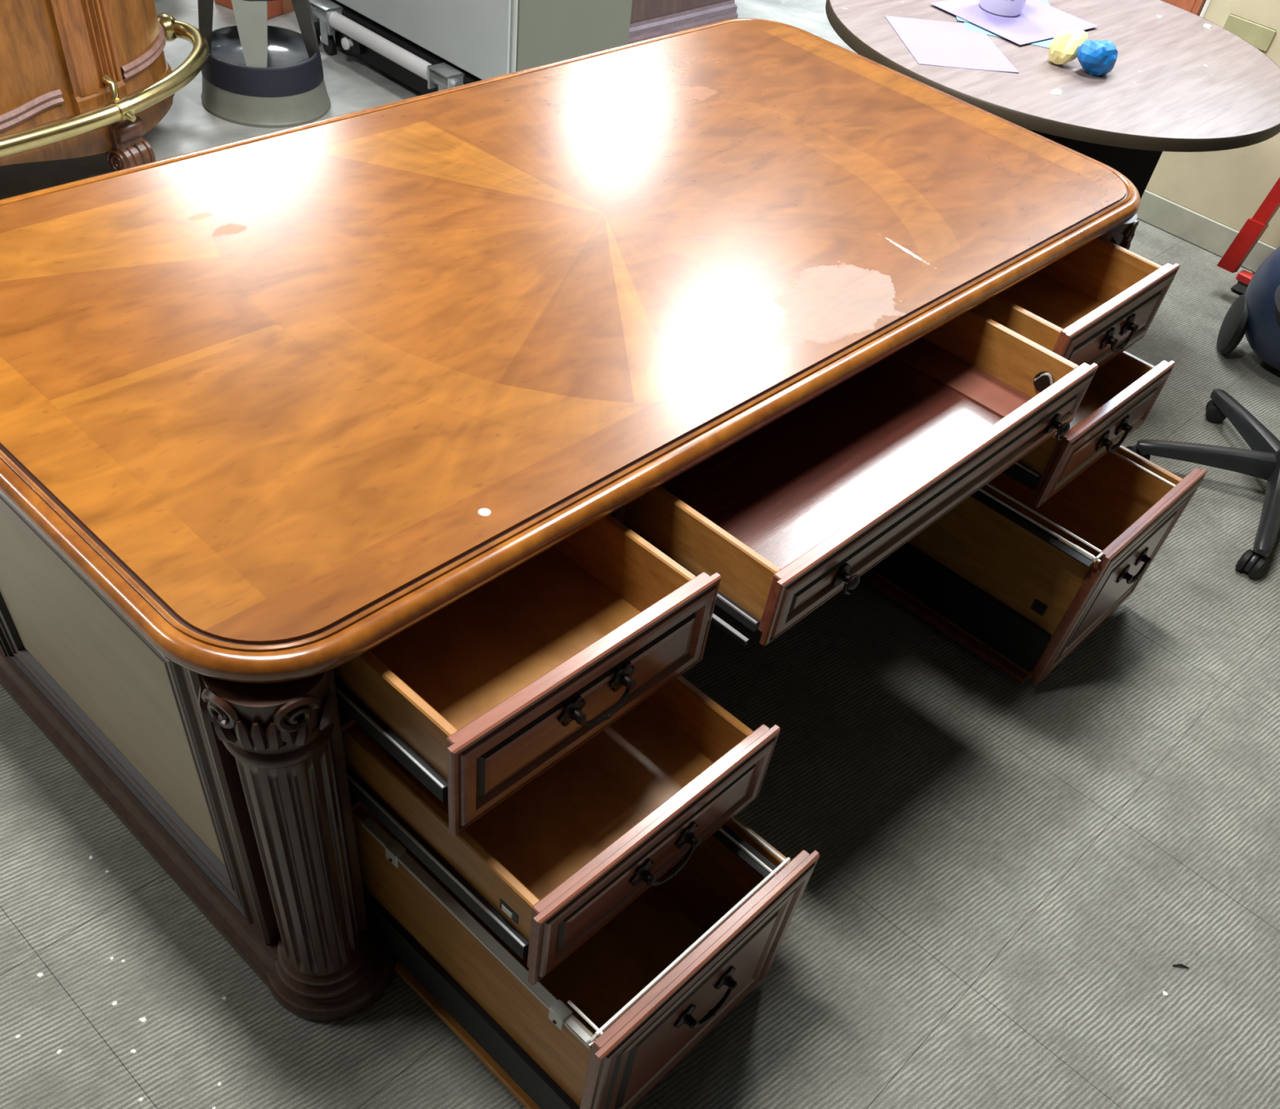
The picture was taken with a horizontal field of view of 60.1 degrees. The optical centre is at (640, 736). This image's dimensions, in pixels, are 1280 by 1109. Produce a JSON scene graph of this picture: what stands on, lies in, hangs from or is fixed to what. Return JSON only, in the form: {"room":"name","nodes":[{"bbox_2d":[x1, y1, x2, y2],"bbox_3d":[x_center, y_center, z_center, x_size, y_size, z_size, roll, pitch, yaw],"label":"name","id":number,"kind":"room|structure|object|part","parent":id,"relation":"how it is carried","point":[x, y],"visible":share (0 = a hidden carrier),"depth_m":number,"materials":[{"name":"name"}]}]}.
{"room":"office","nodes":[
{"label":"office","id":0,"kind":"room"},
{"bbox_2d":[0,0,1279,1108],"bbox_3d":[-0.001,-1.570,3.510,9.400,0.120,9.800,39,55,22],"label":"floor","id":1,"kind":"structure","parent":0,"point":[1000,900],"depth_m":1.96,"materials":[{"name":"carpet"}]},
{"bbox_2d":[36,973,43,977],"bbox_3d":[-0.906,0.360,1.672,0.008,0.002,0.008,37,54,21],"label":"crumb","id":2,"kind":"object","parent":1,"relation":"on","point":[39,975],"visible":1,"depth_m":1.67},
{"bbox_2d":[0,0,208,171],"bbox_3d":[-1.893,-1.884,2.681,0.778,1.090,1.863,39,55,22],"label":"bar counter","id":3,"kind":"object","parent":1,"relation":"on","point":[79,78],"visible":0.97,"depth_m":3.01,"materials":[{"name":"brown wood"}]},
{"bbox_3d":[-1.847,-1.486,2.762,0.030,0.064,0.878,37,55,21],"label":"panel moulding","id":4,"kind":"part","parent":3,"relation":"part of","materials":[{"name":"brown wood"}]},
{"bbox_3d":[-1.448,-2.035,3.254,0.087,0.054,0.418,-1,51,-10],"label":"panel moulding","id":5,"kind":"part","parent":3,"relation":"part of","materials":[{"name":"brown wood"}]},
{"bbox_2d":[111,1001,117,1006],"bbox_3d":[-0.787,0.400,1.658,0.008,0.002,0.008,13,50,2],"label":"crumb","id":6,"kind":"object","parent":1,"relation":"on","point":[114,1003],"visible":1,"depth_m":1.66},
{"bbox_2d":[129,1048,137,1054],"bbox_3d":[-0.740,0.460,1.615,0.008,0.002,0.008,-22,57,-24],"label":"crumb","id":7,"kind":"object","parent":1,"relation":"on","point":[133,1051],"visible":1,"depth_m":1.61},
{"bbox_2d":[138,1017,146,1022],"bbox_3d":[-0.740,0.422,1.646,0.010,0.002,0.009,-20,56,-23],"label":"crumb","id":8,"kind":"object","parent":1,"relation":"on","point":[143,1020],"visible":1,"depth_m":1.65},
{"bbox_2d":[213,0,294,19],"bbox_3d":[-1.427,-2.899,4.157,0.252,0.261,0.282,27,52,14],"label":"cardboard box","id":9,"kind":"object","parent":1,"relation":"on","point":[277,7],"visible":0.38,"depth_m":4.18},
{"bbox_2d":[197,0,330,128],"bbox_3d":[-1.230,-2.244,3.570,0.414,0.368,0.414,39,55,22],"label":"step stool","id":10,"kind":"object","parent":1,"relation":"on","point":[255,73],"visible":0.96,"depth_m":3.55,"materials":[{"name":"grey plastic"}]},
{"bbox_2d":[208,25,316,68],"bbox_3d":[-1.235,-2.219,3.600,0.364,0.049,0.364,39,55,22],"label":"tray","id":11,"kind":"object","parent":10,"relation":"on","point":[286,48],"depth_m":3.63,"materials":[{"name":"black plastic"}]},
{"bbox_2d":[309,0,481,94],"bbox_3d":[-0.667,-2.433,3.951,1.060,0.162,0.581,39,55,22],"label":"base","id":12,"kind":"object","parent":1,"relation":"on","point":[420,69],"visible":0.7,"depth_m":3.83,"materials":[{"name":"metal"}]},
{"bbox_3d":[-1.033,-2.443,3.902,0.040,0.039,0.034,39,55,22],"label":"lever knob","id":13,"kind":"part","parent":12,"relation":"part of","materials":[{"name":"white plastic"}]},
{"bbox_3d":[-0.886,-2.371,3.803,0.550,0.051,0.052,39,55,22],"label":"tube rail","id":14,"kind":"part","parent":12,"relation":"part of","materials":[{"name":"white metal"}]},
{"bbox_2d":[335,0,632,79],"bbox_3d":[-0.551,-2.874,3.462,1.120,1.155,0.535,39,55,22],"label":"base cabinet","id":15,"kind":"object","parent":12,"relation":"on","point":[486,39],"visible":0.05,"depth_m":3.57,"materials":[{"name":"metal"}]},
{"bbox_3d":[-0.161,-2.570,3.268,0.018,1.135,0.511,39,55,22],"label":"door","id":16,"kind":"part","parent":15,"relation":"part of","materials":[{"name":"grey"}]},
{"bbox_2d":[0,17,1207,1108],"bbox_3d":[0.046,-0.497,2.040,1.507,0.763,2.105,39,55,22],"label":"executive desk","id":17,"kind":"object","parent":1,"relation":"on","point":[381,486],"visible":1,"depth_m":1.56,"materials":[{"name":"brown wood"}]},
{"bbox_3d":[-0.789,-0.146,1.551,0.604,0.541,0.005,39,55,22],"label":"panel","id":18,"kind":"part","parent":17,"relation":"part of","materials":[{"name":"grey paint"}]},
{"bbox_3d":[-0.798,-0.117,1.580,0.792,0.647,0.028,39,55,22],"label":"frame","id":19,"kind":"part","parent":17,"relation":"part of","materials":[{"name":"brown wood"}]},
{"bbox_3d":[-0.229,-0.130,1.476,0.039,0.010,0.449,39,55,22],"label":"drawer rail","id":20,"kind":"part","parent":17,"relation":"part of","materials":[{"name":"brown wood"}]},
{"bbox_3d":[-0.394,0.118,1.476,0.022,0.692,0.018,39,55,22],"label":"post","id":21,"kind":"part","parent":17,"relation":"part of","materials":[{"name":"brown wood"}]},
{"bbox_3d":[-0.248,-0.025,1.601,0.039,0.010,0.449,39,55,22],"label":"drawer rail","id":22,"kind":"part","parent":17,"relation":"part of","materials":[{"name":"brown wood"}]},
{"bbox_3d":[-0.365,-0.097,1.301,0.454,0.118,0.013,39,55,22],"label":"drawer","id":23,"kind":"part","parent":17,"relation":"part of","materials":[{"name":"brown wood"}]},
{"bbox_3d":[-0.326,0.059,1.399,0.574,0.108,0.013,39,55,22],"label":"drawer","id":24,"kind":"part","parent":17,"relation":"part of","materials":[{"name":"brown wood"}]},
{"bbox_3d":[-0.248,0.334,1.559,0.494,0.325,0.013,39,55,22],"label":"drawer","id":25,"kind":"part","parent":17,"relation":"part of","materials":[{"name":"brown wood"}]},
{"bbox_3d":[-0.216,0.245,1.428,0.442,0.010,0.013,39,55,22],"label":"hanging rail","id":26,"kind":"part","parent":17,"relation":"part of","materials":[{"name":"metal"}]},
{"bbox_3d":[-0.239,-0.196,1.407,0.465,0.114,0.398,39,55,22],"label":"drawer","id":27,"kind":"part","parent":17,"relation":"part of","materials":[{"name":"brown wood"}]},
{"bbox_3d":[-0.200,-0.041,1.505,0.585,0.104,0.398,39,55,22],"label":"drawer","id":28,"kind":"part","parent":17,"relation":"part of","materials":[{"name":"brown wood"}]},
{"bbox_3d":[-0.121,0.234,1.665,0.505,0.321,0.398,39,55,22],"label":"drawer","id":29,"kind":"part","parent":17,"relation":"part of","materials":[{"name":"brown wood"}]},
{"bbox_3d":[-0.063,-0.847,1.848,1.062,0.052,2.105,39,55,22],"label":"edge moulding","id":30,"kind":"part","parent":17,"relation":"part of","materials":[{"name":"brown wood"}]},
{"bbox_3d":[-0.062,-0.048,1.319,0.026,0.151,0.430,39,55,22],"label":"drawer","id":31,"kind":"part","parent":17,"relation":"part of","materials":[{"name":"brown wood"}]},
{"bbox_3d":[-0.064,0.341,1.332,0.064,0.004,0.004,39,55,22],"label":"hanging rod","id":32,"kind":"part","parent":17,"relation":"part of","materials":[{"name":"silver metal"}]},
{"bbox_3d":[-0.043,-0.041,1.299,0.025,0.047,0.125,39,55,22],"label":"bail handle","id":33,"kind":"part","parent":17,"relation":"part of","materials":[{"name":"brown metal"}]},
{"bbox_3d":[-0.068,-0.120,1.726,0.022,0.692,0.018,39,55,22],"label":"post","id":34,"kind":"part","parent":17,"relation":"part of","materials":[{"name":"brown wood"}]},
{"bbox_3d":[-0.101,-0.290,1.504,0.454,0.118,0.013,39,55,22],"label":"drawer","id":35,"kind":"part","parent":17,"relation":"part of","materials":[{"name":"brown wood"}]},
{"bbox_3d":[0.021,0.140,1.391,0.026,0.148,0.430,39,55,22],"label":"drawer","id":36,"kind":"part","parent":17,"relation":"part of","materials":[{"name":"brown wood"}]},
{"bbox_3d":[0.038,0.156,1.381,0.025,0.047,0.125,39,55,22],"label":"bail handle","id":37,"kind":"part","parent":17,"relation":"part of","materials":[{"name":"brown metal"}]},
{"bbox_3d":[0.076,0.262,1.420,0.006,0.005,0.374,39,55,22],"label":"hanging rod","id":38,"kind":"part","parent":17,"relation":"part of","materials":[{"name":"silver metal"}]},
{"bbox_3d":[-0.063,-0.134,1.602,0.574,0.108,0.013,39,55,22],"label":"drawer","id":39,"kind":"part","parent":17,"relation":"part of","materials":[{"name":"brown wood"}]},
{"bbox_3d":[0.073,0.376,1.546,0.026,0.347,0.430,39,55,22],"label":"drawer","id":40,"kind":"part","parent":17,"relation":"part of","materials":[{"name":"brown wood"}]},
{"bbox_3d":[0.019,-0.301,1.516,0.424,0.097,0.013,39,55,22],"label":"drawer","id":41,"kind":"part","parent":17,"relation":"part of","materials":[{"name":"brown wood"}]},
{"bbox_3d":[0.096,0.363,1.503,0.025,0.047,0.125,39,55,22],"label":"bail handle","id":42,"kind":"part","parent":17,"relation":"part of","materials":[{"name":"brown metal"}]},
{"bbox_3d":[0.016,0.141,1.762,0.494,0.325,0.013,39,55,22],"label":"drawer","id":43,"kind":"part","parent":17,"relation":"part of","materials":[{"name":"brown wood"}]},
{"bbox_3d":[-0.026,-0.260,1.560,0.465,0.010,0.006,39,55,22],"label":"runner rail","id":44,"kind":"part","parent":17,"relation":"part of","materials":[{"name":"silver metal"}]},
{"bbox_3d":[0.025,0.063,1.614,0.435,0.002,0.026,39,55,22],"label":"rail plate","id":45,"kind":"part","parent":17,"relation":"part of","materials":[{"name":"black metal"}]},
{"bbox_3d":[0.024,0.059,1.586,0.450,0.004,0.004,39,55,22],"label":"hanging rod","id":46,"kind":"part","parent":17,"relation":"part of","materials":[{"name":"silver metal"}]},
{"bbox_3d":[0.043,0.045,1.600,0.450,0.004,0.004,39,55,22],"label":"hanging rod","id":47,"kind":"part","parent":17,"relation":"part of","materials":[{"name":"silver metal"}]},
{"bbox_3d":[0.285,-0.503,1.730,0.435,0.093,0.806,39,55,22],"label":"drawer","id":48,"kind":"part","parent":17,"relation":"part of","materials":[{"name":"brown wood"}]},
{"bbox_3d":[0.280,-0.209,1.491,0.027,0.039,0.034,39,55,22],"label":"drop handle","id":49,"kind":"part","parent":17,"relation":"part of","materials":[{"name":"brown metal"}]},
{"bbox_3d":[0.525,-0.555,2.183,0.022,0.692,0.018,39,55,22],"label":"post","id":50,"kind":"part","parent":17,"relation":"part of","materials":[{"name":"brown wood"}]},
{"bbox_3d":[0.452,-0.369,1.641,0.026,0.109,0.842,39,55,22],"label":"drawer","id":51,"kind":"part","parent":17,"relation":"part of","materials":[{"name":"brown wood"}]},
{"bbox_3d":[0.666,-0.363,2.286,0.474,0.325,0.013,39,55,22],"label":"drawer","id":52,"kind":"part","parent":17,"relation":"part of","materials":[{"name":"brown wood"}]},
{"bbox_3d":[0.562,-0.699,1.935,0.424,0.097,0.013,39,55,22],"label":"drawer","id":53,"kind":"part","parent":17,"relation":"part of","materials":[{"name":"brown wood"}]},
{"bbox_3d":[0.555,-0.789,2.026,0.454,0.118,0.013,39,55,22],"label":"drawer","id":54,"kind":"part","parent":17,"relation":"part of","materials":[{"name":"brown wood"}]},
{"bbox_3d":[0.669,-0.479,2.168,0.350,0.004,0.015,39,55,22],"label":"hanging rail","id":55,"kind":"part","parent":17,"relation":"part of","materials":[{"name":"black metal"}]},
{"bbox_3d":[0.686,-0.446,2.144,0.430,0.002,0.024,39,55,22],"label":"rail plate","id":56,"kind":"part","parent":17,"relation":"part of","materials":[{"name":"black metal"}]},
{"bbox_3d":[0.563,-0.658,2.139,0.534,0.108,0.013,39,55,22],"label":"drawer","id":57,"kind":"part","parent":17,"relation":"part of","materials":[{"name":"brown wood"}]},
{"bbox_3d":[0.684,-0.451,2.116,0.444,0.004,0.005,39,55,22],"label":"hanging rod","id":58,"kind":"part","parent":17,"relation":"part of","materials":[{"name":"silver metal"}]},
{"bbox_3d":[0.703,-0.464,2.130,0.444,0.004,0.005,39,55,22],"label":"hanging rod","id":59,"kind":"part","parent":17,"relation":"part of","materials":[{"name":"silver metal"}]},
{"bbox_3d":[0.682,-0.890,2.133,0.465,0.114,0.402,39,55,22],"label":"drawer","id":60,"kind":"part","parent":17,"relation":"part of","materials":[{"name":"brown wood"}]},
{"bbox_3d":[0.684,-0.502,1.807,0.027,0.039,0.034,39,55,22],"label":"drop handle","id":61,"kind":"part","parent":17,"relation":"part of","materials":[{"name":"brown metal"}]},
{"bbox_3d":[0.933,-0.558,2.491,0.474,0.325,0.013,39,55,22],"label":"drawer","id":62,"kind":"part","parent":17,"relation":"part of","materials":[{"name":"brown wood"}]},
{"bbox_3d":[0.691,-0.759,2.246,0.545,0.104,0.402,39,55,22],"label":"drawer","id":63,"kind":"part","parent":17,"relation":"part of","materials":[{"name":"brown wood"}]},
{"bbox_3d":[0.959,-0.414,2.125,0.006,0.005,0.352,39,55,22],"label":"hanging rod","id":64,"kind":"part","parent":17,"relation":"part of","materials":[{"name":"silver metal"}]},
{"bbox_3d":[0.821,-0.985,2.231,0.454,0.118,0.013,39,55,22],"label":"drawer","id":65,"kind":"part","parent":17,"relation":"part of","materials":[{"name":"brown wood"}]},
{"bbox_3d":[0.897,-0.590,2.139,0.026,0.148,0.435,39,55,22],"label":"drawer","id":66,"kind":"part","parent":17,"relation":"part of","materials":[{"name":"brown wood"}]},
{"bbox_3d":[0.919,-0.576,2.135,0.025,0.047,0.125,39,55,22],"label":"bail handle","id":67,"kind":"part","parent":17,"relation":"part of","materials":[{"name":"brown metal"}]},
{"bbox_3d":[0.859,-0.741,2.045,0.026,0.151,0.435,39,55,22],"label":"drawer","id":68,"kind":"part","parent":17,"relation":"part of","materials":[{"name":"brown wood"}]},
{"bbox_3d":[0.982,-0.328,2.279,0.026,0.347,0.435,39,55,22],"label":"drawer","id":69,"kind":"part","parent":17,"relation":"part of","materials":[{"name":"brown wood"}]},
{"bbox_3d":[0.886,-0.736,2.038,0.025,0.047,0.125,39,55,22],"label":"bail handle","id":70,"kind":"part","parent":17,"relation":"part of","materials":[{"name":"brown metal"}]},
{"bbox_3d":[0.830,-0.853,2.345,0.534,0.108,0.013,39,55,22],"label":"drawer","id":71,"kind":"part","parent":17,"relation":"part of","materials":[{"name":"brown wood"}]},
{"bbox_3d":[1.004,-0.337,2.241,0.025,0.047,0.125,39,55,22],"label":"bail handle","id":72,"kind":"part","parent":17,"relation":"part of","materials":[{"name":"brown metal"}]},
{"bbox_3d":[0.921,-0.624,2.298,0.444,0.004,0.005,39,55,22],"label":"hanging rod","id":73,"kind":"part","parent":17,"relation":"part of","materials":[{"name":"silver metal"}]},
{"bbox_2d":[627,0,737,44],"bbox_3d":[-0.068,-3.248,4.321,0.570,0.781,1.052,39,55,22],"label":"base cabinet","id":74,"kind":"object","parent":1,"relation":"on","point":[650,19],"visible":0.31,"depth_m":4.52,"materials":[{"name":"brown wood"}]},
{"bbox_2d":[825,0,1279,199],"bbox_3d":[1.010,-1.527,3.068,1.185,0.740,1.185,39,55,22],"label":"round table","id":75,"kind":"object","parent":1,"relation":"on","point":[1175,82],"visible":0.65,"depth_m":2.63,"materials":[{"name":"grey laminate"}]},
{"bbox_2d":[884,15,1018,72],"bbox_3d":[0.740,-1.657,2.647,0.247,0.003,0.303,-1,51,-10],"label":"paper sheet","id":76,"kind":"object","parent":75,"relation":"on","point":[931,42],"visible":1,"depth_m":2.64,"materials":[{"name":"white paper"}]},
{"bbox_2d":[955,0,1049,22],"bbox_3d":[0.939,-1.878,2.861,0.280,0.003,0.290,7,50,-3],"label":"paper sheet","id":77,"kind":"object","parent":75,"relation":"on","point":[1046,2],"visible":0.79,"depth_m":2.78,"materials":[{"name":"white paper"}]},
{"bbox_2d":[963,22,1053,48],"bbox_3d":[0.950,-1.820,2.817,0.244,0.003,0.300,15,50,4],"label":"paper sheet","id":78,"kind":"object","parent":75,"relation":"on","point":[969,26],"visible":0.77,"depth_m":2.73,"materials":[{"name":"paper"}]},
{"bbox_2d":[929,0,1098,44],"bbox_3d":[0.960,-1.848,2.836,0.345,0.003,0.290,-30,61,-29],"label":"paper sheet","id":79,"kind":"object","parent":75,"relation":"on","point":[1037,20],"visible":0.88,"depth_m":2.81,"materials":[{"name":"white paper"}]},
{"bbox_2d":[978,0,1026,16],"bbox_3d":[0.931,-1.909,2.801,0.138,0.120,0.138,39,55,22],"label":"paper cup","id":80,"kind":"object","parent":79,"relation":"on","point":[1001,7],"visible":1,"depth_m":2.80,"materials":[{"name":"paper"}]},
{"bbox_2d":[1049,88,1061,95],"bbox_3d":[0.945,-1.468,2.518,0.028,0.006,0.022,14,50,3],"label":"paper scrap","id":81,"kind":"object","parent":75,"relation":"on","point":[1056,91],"visible":1,"depth_m":2.51,"materials":[{"name":"white paper"}]},
{"bbox_2d":[1048,29,1088,64],"bbox_3d":[1.011,-1.633,2.622,0.077,0.076,0.075,39,55,22],"label":"crumpled paper","id":82,"kind":"object","parent":75,"relation":"on","point":[1063,49],"visible":0.97,"depth_m":2.60,"materials":[{"name":"yellow paper"}]},
{"bbox_2d":[1075,40,1118,75],"bbox_3d":[1.079,-1.602,2.609,0.080,0.070,0.114,39,55,22],"label":"crumpled paper","id":83,"kind":"object","parent":75,"relation":"on","point":[1096,57],"visible":1,"depth_m":2.58,"materials":[{"name":"blue paper"}]},
{"bbox_3d":[1.009,-1.518,3.079,0.700,0.712,0.040,23,51,10],"label":"panel","id":84,"kind":"part","parent":75,"relation":"part of","materials":[{"name":"black wood"}]},
{"bbox_2d":[1203,23,1213,28],"bbox_3d":[1.534,-1.921,2.991,0.024,0.005,0.025,34,53,19],"label":"paper scrap","id":85,"kind":"object","parent":75,"relation":"on","point":[1206,25],"visible":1,"depth_m":2.99,"materials":[{"name":"white paper"}]},
{"bbox_2d":[1162,991,1168,996],"bbox_3d":[0.896,0.440,1.888,0.010,0.002,0.010,31,53,17],"label":"crumb","id":86,"kind":"object","parent":1,"relation":"on","point":[1165,993],"visible":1,"depth_m":1.89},
{"bbox_2d":[1172,964,1189,968],"bbox_3d":[0.941,0.399,1.926,0.028,0.006,0.007,8,50,-2],"label":"twig","id":87,"kind":"object","parent":1,"relation":"on","point":[1176,965],"visible":1,"depth_m":1.93,"materials":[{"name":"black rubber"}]},
{"bbox_2d":[1160,0,1206,16],"bbox_3d":[1.890,-3.238,3.976,0.865,1.750,0.362,39,55,22],"label":"bookcase","id":88,"kind":"object","parent":1,"relation":"on","point":[1195,6],"visible":0.02,"depth_m":4.04,"materials":[{"name":"brown wood"}]},
{"bbox_3d":[1.706,-2.793,4.316,0.815,0.620,0.022,39,55,22],"label":"door","id":89,"kind":"part","parent":88,"relation":"part of","materials":[{"name":"brown wood"}]},
{"bbox_2d":[1125,284,1279,578],"bbox_3d":[1.698,-0.974,2.529,0.727,1.020,0.703,-2,51,-11],"label":"office chair","id":90,"kind":"object","parent":1,"relation":"on","point":[1262,461],"visible":0.83,"depth_m":2.83,"materials":[{"name":"black plastic"}]},
{"bbox_3d":[1.459,-0.727,2.838,0.354,0.059,0.060,13,50,2],"label":"leg","id":91,"kind":"part","parent":90,"relation":"part of","materials":[{"name":"black plastic"}]},
{"bbox_3d":[1.626,-0.836,2.956,0.060,0.059,0.354,-1,51,-10],"label":"leg","id":92,"kind":"part","parent":90,"relation":"part of","materials":[{"name":"black plastic"}]},
{"bbox_3d":[1.558,-0.559,2.713,0.060,0.059,0.354,27,51,13],"label":"leg","id":93,"kind":"part","parent":90,"relation":"part of","materials":[{"name":"black plastic"}]},
{"bbox_3d":[1.716,-0.938,2.564,0.500,0.085,0.500,39,55,22],"label":"seat","id":94,"kind":"part","parent":90,"relation":"part of","materials":[{"name":"black fabric"}]},
{"bbox_2d":[1136,0,1279,272],"bbox_3d":[2.969,-1.417,2.834,3.245,1.425,0.066,39,55,22],"label":"wall","id":95,"kind":"structure","parent":1,"relation":"on","point":[1204,200],"depth_m":3.71,"materials":[{"name":"beige paint"}]},
{"bbox_3d":[1.811,-2.363,3.444,0.015,1.425,0.058,39,55,22],"label":"edge trim","id":96,"kind":"part","parent":95,"relation":"part of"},
{"bbox_3d":[2.876,-0.975,3.323,3.230,0.095,0.012,39,55,22],"label":"skirting","id":97,"kind":"part","parent":95,"relation":"part of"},
{"bbox_3d":[1.892,-2.191,3.448,0.160,0.060,0.008,39,55,22],"label":"wall plate","id":98,"kind":"part","parent":95,"relation":"part of","materials":[{"name":"beige plastic"}]},
{"bbox_2d":[1216,177,1279,294],"bbox_3d":[2.190,-1.749,3.135,0.534,1.204,0.323,39,55,22],"label":"hand truck","id":99,"kind":"object","parent":1,"relation":"on","point":[1255,227],"visible":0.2,"depth_m":3.49,"materials":[{"name":"red metal"}]},
{"bbox_3d":[2.150,-1.405,3.621,0.400,0.008,0.180,39,55,22],"label":"toe plate","id":100,"kind":"part","parent":99,"relation":"part of","materials":[{"name":"black rubber"}]},
{"bbox_3d":[2.073,-1.905,3.194,0.292,1.123,0.055,-17,55,-21],"label":"rail","id":101,"kind":"part","parent":99,"relation":"part of","materials":[{"name":"red metal"}]},
{"bbox_2d":[1217,246,1279,370],"bbox_3d":[1.974,-1.275,3.198,0.419,0.452,0.416,39,55,22],"label":"vacuum","id":102,"kind":"object","parent":1,"relation":"on","point":[1251,314],"visible":1,"depth_m":3.21,"materials":[{"name":"blue plastic"}]},
{"bbox_3d":[1.973,-1.257,3.206,0.406,0.406,0.406,39,55,22],"label":"tank","id":103,"kind":"part","parent":102,"relation":"part of","materials":[{"name":"blue plastic"}]}
]}

